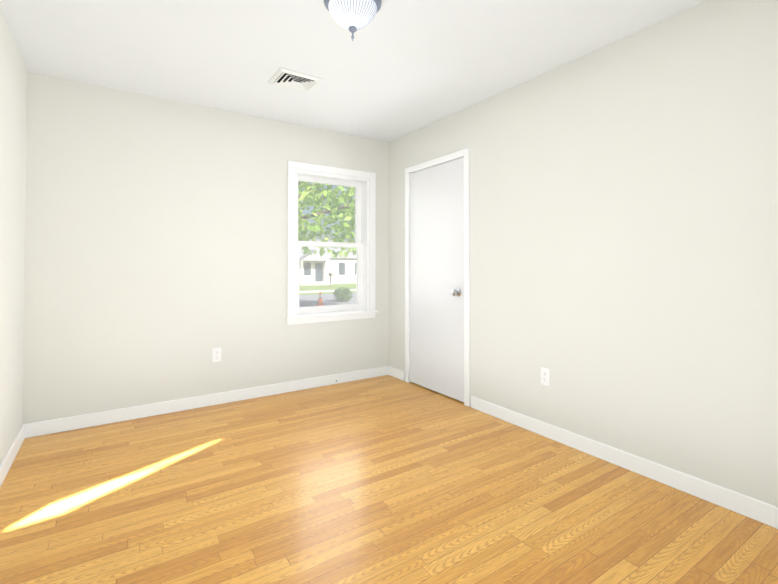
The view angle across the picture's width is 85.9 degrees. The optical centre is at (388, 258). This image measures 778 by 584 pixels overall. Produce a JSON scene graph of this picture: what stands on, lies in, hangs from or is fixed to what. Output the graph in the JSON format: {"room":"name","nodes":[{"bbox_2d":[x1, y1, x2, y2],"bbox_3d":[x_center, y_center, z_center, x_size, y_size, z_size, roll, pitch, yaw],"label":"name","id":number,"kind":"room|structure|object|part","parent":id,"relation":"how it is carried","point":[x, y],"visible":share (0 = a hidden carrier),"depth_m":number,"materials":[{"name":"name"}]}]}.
{"room":"empty bedroom","nodes":[
{"label":"empty bedroom","id":0,"kind":"room"},
{"bbox_2d":[0,9,26,464],"bbox_3d":[-1.257,-0.062,0.860,0.190,2.440,4.490,1,-1,-34],"label":"wall","id":1,"kind":"structure","parent":0,"point":[13,107],"depth_m":2.40,"materials":[{"name":"paint"}]},
{"bbox_2d":[0,425,24,486],"bbox_3d":[-1.221,1.114,0.972,0.014,0.092,4.286,1,-1,-34],"label":"baseboard","id":2,"kind":"structure","parent":1,"relation":"attached to","point":[8,460],"depth_m":2.39,"materials":[{"name":"white wood"}]},
{"bbox_2d":[23,72,387,423],"bbox_3d":[-1.266,-0.019,3.665,3.283,2.440,0.190,1,-1,-34],"label":"wall","id":3,"kind":"structure","parent":0,"point":[156,248],"depth_m":3.23,"materials":[{"name":"paint"}]},
{"bbox_2d":[23,366,387,437],"bbox_3d":[-1.210,1.154,3.562,2.903,0.092,0.014,1,-1,-34],"label":"baseboard","id":4,"kind":"structure","parent":3,"relation":"attached to","point":[34,429],"depth_m":3.30,"materials":[{"name":"white wood"}]},
{"bbox_2d":[212,348,220,361],"bbox_3d":[-1.415,0.793,3.434,0.070,0.115,0.008,1,-1,-34],"label":"electrical outlet","id":5,"kind":"object","parent":3,"relation":"attached to","point":[216,354],"visible":1,"depth_m":3.43,"materials":[{"name":"white plastic"}]},
{"bbox_2d":[287,161,375,324],"bbox_3d":[-0.592,-0.139,4.130,0.930,1.485,0.246,1,-1,-34],"label":"window","id":6,"kind":"structure","parent":3,"relation":"in","point":[294,165],"depth_m":4.14,"materials":[{"name":"white wood"}]},
{"bbox_3d":[-0.610,-0.449,4.162,0.630,0.585,0.003,1,-1,-34],"label":"glass","id":7,"kind":"part","parent":6,"relation":"part of","materials":[{"name":"clear glass"}]},
{"bbox_3d":[-0.589,0.170,4.122,0.630,0.583,0.003,1,-1,-34],"label":"glass","id":8,"kind":"part","parent":6,"relation":"part of","materials":[{"name":"clear glass"}]},
{"bbox_3d":[-0.610,-0.454,4.162,0.750,0.675,0.035,1,-1,-34],"label":"window sash","id":9,"kind":"part","parent":6,"relation":"part of","materials":[{"name":"white wood"}]},
{"bbox_3d":[-0.589,0.178,4.122,0.750,0.683,0.035,1,-1,-34],"label":"window sash","id":10,"kind":"part","parent":6,"relation":"part of","materials":[{"name":"white wood"}]},
{"bbox_3d":[-0.528,0.574,4.024,0.930,0.055,0.014,1,-1,-34],"label":"window apron","id":11,"kind":"part","parent":6,"relation":"part of","materials":[{"name":"white wood"}]},
{"bbox_2d":[286,310,377,318],"bbox_3d":[-0.542,0.535,4.046,0.960,0.025,0.133,1,-1,-34],"label":"window sill","id":12,"kind":"structure","parent":3,"relation":"attached to","point":[320,314],"depth_m":3.98,"materials":[{"name":"white wood"}]},
{"bbox_2d":[299,293,355,306],"bbox_3d":[4.348,2.570,28.665,280.000,0.028,12.890,1,-1,-34],"label":"street","id":13,"kind":"structure","parent":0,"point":[303,298],"depth_m":24.85,"materials":[{"name":"grey asphalt"}]},
{"bbox_2d":[316,292,323,305],"bbox_3d":[-3.590,2.088,21.834,0.380,0.715,0.380,1,-1,-34],"label":"traffic cone","id":14,"kind":"object","parent":13,"relation":"on","point":[320,301],"depth_m":21.74,"materials":[{"name":"orange plastic"}]},
{"bbox_2d":[0,0,708,141],"bbox_3d":[-0.022,-1.297,1.815,3.283,0.060,4.680,1,-1,-34],"label":"ceiling","id":15,"kind":"structure","parent":0,"point":[393,70],"depth_m":2.50,"materials":[{"name":"paint"}]},
{"bbox_2d":[268,67,321,92],"bbox_3d":[-0.661,-1.240,2.933,0.300,0.019,0.270,1,-1,-34],"label":"ceiling vent","id":16,"kind":"object","parent":15,"relation":"in","point":[292,80],"visible":1,"depth_m":2.91,"materials":[{"name":"grey metal"}]},
{"bbox_2d":[324,0,381,40],"bbox_3d":[-0.176,-1.157,2.023,0.280,0.214,0.280,1,-1,-34],"label":"ceiling lamp","id":17,"kind":"object","parent":15,"relation":"attached to","point":[352,16],"visible":1,"depth_m":1.98,"materials":[{"name":"white glass"}]},
{"bbox_3d":[-0.176,-1.168,2.024,0.236,0.107,0.236,1,-1,-34],"label":"glass","id":18,"kind":"part","parent":17,"relation":"part of","materials":[{"name":"white glass"}]},
{"bbox_2d":[0,375,777,583],"bbox_3d":[-0.022,1.202,1.777,3.283,0.060,4.680,1,-1,-34],"label":"floor","id":19,"kind":"structure","parent":0,"point":[386,479],"depth_m":1.98,"materials":[{"name":"brown wood"}]},
{"bbox_2d":[388,0,777,506],"bbox_3d":[1.318,-0.036,2.574,0.190,2.440,4.490,1,-1,-34],"label":"wall","id":20,"kind":"structure","parent":0,"point":[623,213],"depth_m":2.31,"materials":[{"name":"paint"}]},
{"bbox_2d":[388,366,404,380],"bbox_3d":[0.074,1.164,4.240,0.014,0.092,0.279,1,-1,-34],"label":"baseboard","id":21,"kind":"structure","parent":20,"relation":"attached to","point":[396,373],"depth_m":4.22,"materials":[{"name":"white wood"}]},
{"bbox_2d":[405,148,469,406],"bbox_3d":[0.463,0.154,3.794,0.258,2.099,0.881,1,-1,-34],"label":"door","id":22,"kind":"structure","parent":20,"relation":"attached to","point":[436,275],"depth_m":3.71,"materials":[{"name":"white wood"}]},
{"bbox_3d":[0.554,0.283,3.485,0.070,0.068,0.068,1,-1,-34],"label":"knob","id":23,"kind":"part","parent":22,"relation":"part of","materials":[{"name":"silver metal"}]},
{"bbox_2d":[541,367,549,385],"bbox_3d":[1.044,0.790,2.794,0.008,0.115,0.070,1,-1,-34],"label":"electrical outlet","id":24,"kind":"object","parent":20,"relation":"attached to","point":[545,376],"visible":1,"depth_m":2.79,"materials":[{"name":"white plastic"}]},
{"bbox_2d":[471,396,777,528],"bbox_3d":[1.517,1.131,2.074,0.014,0.092,3.086,1,-1,-34],"label":"baseboard","id":25,"kind":"structure","parent":20,"relation":"attached to","point":[751,508],"depth_m":2.25,"materials":[{"name":"white wood"}]},
{"label":"outside","id":26,"kind":"structure","parent":0,"visible":0},
{"bbox_2d":[299,283,355,294],"bbox_3d":[-13.484,3.097,55.443,280.000,0.200,220.000,1,-1,-34],"label":"lawn","id":27,"kind":"structure","parent":26,"point":[327,287],"depth_m":39.72,"materials":[{"name":"green plant"}]},
{"bbox_2d":[299,261,331,284],"bbox_3d":[-8.148,1.540,45.303,3.600,2.598,1.599,1,-1,-34],"label":"porch","id":28,"kind":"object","parent":27,"relation":"on","point":[317,283],"depth_m":44.47,"materials":[{"name":"grey wood"}]},
{"bbox_2d":[299,249,331,260],"bbox_3d":[-8.148,-0.359,45.333,3.600,1.200,1.600,1,-1,-34],"label":"gable","id":29,"kind":"object","parent":28,"relation":"on","point":[317,256],"depth_m":44.64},
{"bbox_2d":[298,181,348,219],"bbox_3d":[-2.295,-0.908,13.677,4.106,6.525,3.082,0,-1,16],"label":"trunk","id":30,"kind":"object","parent":27,"relation":"on","point":[319,213],"depth_m":13.66,"materials":[{"name":"brown plant"}]},
{"bbox_2d":[298,181,356,257],"bbox_3d":[-1.532,-2.931,14.847,8.894,5.920,7.178,1,-1,-34],"label":"tree","id":31,"kind":"object","parent":30,"relation":"attached to","point":[330,197],"depth_m":13.71,"materials":[{"name":"green plant"}]},
{"bbox_2d":[299,258,355,283],"bbox_3d":[-8.136,1.479,51.062,12.000,2.898,8.030,1,-1,-34],"label":"house","id":32,"kind":"structure","parent":27,"relation":"on","point":[315,273],"depth_m":47.23,"materials":[{"name":"grey"}]},
{"bbox_2d":[299,239,356,257],"bbox_3d":[-8.144,-1.120,51.114,12.800,2.300,8.800,1,-1,-34],"label":"roof","id":33,"kind":"object","parent":32,"relation":"on","point":[328,254],"depth_m":48.38,"materials":[{"name":"white"}]},
{"bbox_2d":[299,289,355,292],"bbox_3d":[-1.025,2.684,36.734,280.000,0.048,1.500,1,-1,-34],"label":"sidewalk","id":34,"kind":"structure","parent":27,"relation":"on","point":[322,291],"depth_m":33.26,"materials":[{"name":"concrete"}]},
{"bbox_2d":[333,287,352,301],"bbox_3d":[-2.636,2.091,23.978,1.134,0.950,1.163,1,-1,-34],"label":"bush","id":35,"kind":"object","parent":27,"relation":"on","point":[342,293],"depth_m":23.78,"materials":[{"name":"green plant"}]}
]}

